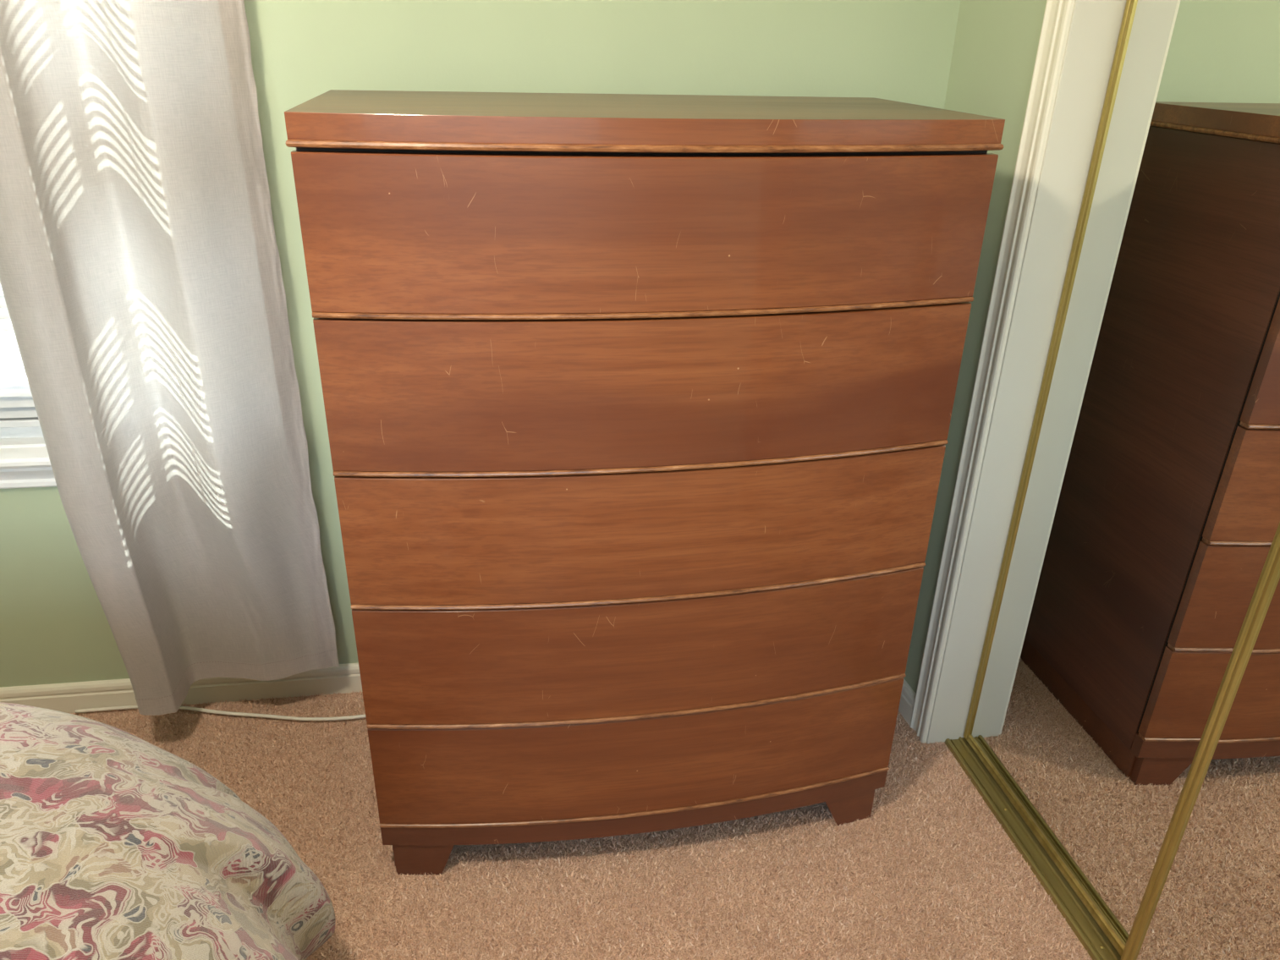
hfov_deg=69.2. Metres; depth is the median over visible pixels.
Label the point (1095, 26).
trim
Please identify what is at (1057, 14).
trim
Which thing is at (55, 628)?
wall
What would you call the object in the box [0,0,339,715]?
window curtain
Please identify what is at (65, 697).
baseboard
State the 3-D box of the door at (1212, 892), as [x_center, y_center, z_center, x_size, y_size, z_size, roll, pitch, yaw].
[0.860,0.069,0.646,0.017,1.994,0.886,-3,26,-10]
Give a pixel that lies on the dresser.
(638, 408)
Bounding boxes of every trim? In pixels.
[909,0,1075,743]
[926,0,1126,743]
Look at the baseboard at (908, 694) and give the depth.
2.01 m
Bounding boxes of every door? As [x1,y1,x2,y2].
[963,0,1279,956]
[1120,521,1279,959]
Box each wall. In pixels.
[0,0,960,687]
[903,0,1046,693]
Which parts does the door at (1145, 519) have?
rail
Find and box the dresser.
[284,89,1005,874]
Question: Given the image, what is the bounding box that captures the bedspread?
[0,702,335,959]
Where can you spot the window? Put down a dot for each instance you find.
(24, 461)
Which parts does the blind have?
rail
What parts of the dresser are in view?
bead moulding, rail, drawer, bead moulding, drawer, bead moulding, drawer, bead moulding, drawer, frame, bead moulding, bead moulding, drawer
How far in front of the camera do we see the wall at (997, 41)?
1.61 m
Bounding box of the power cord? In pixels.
[74,705,365,720]
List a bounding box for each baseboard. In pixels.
[0,662,362,713]
[898,678,915,725]
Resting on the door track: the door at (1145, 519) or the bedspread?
the door at (1145, 519)
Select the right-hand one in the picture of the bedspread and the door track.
the door track
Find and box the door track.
[944,736,1120,959]
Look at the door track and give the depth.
1.68 m
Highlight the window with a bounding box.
[0,283,56,488]
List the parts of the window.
sash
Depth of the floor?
1.63 m
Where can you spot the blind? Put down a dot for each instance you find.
(17, 406)
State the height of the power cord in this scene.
0.007 m
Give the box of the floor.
[69,691,1092,959]
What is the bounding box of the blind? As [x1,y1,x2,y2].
[0,284,40,428]

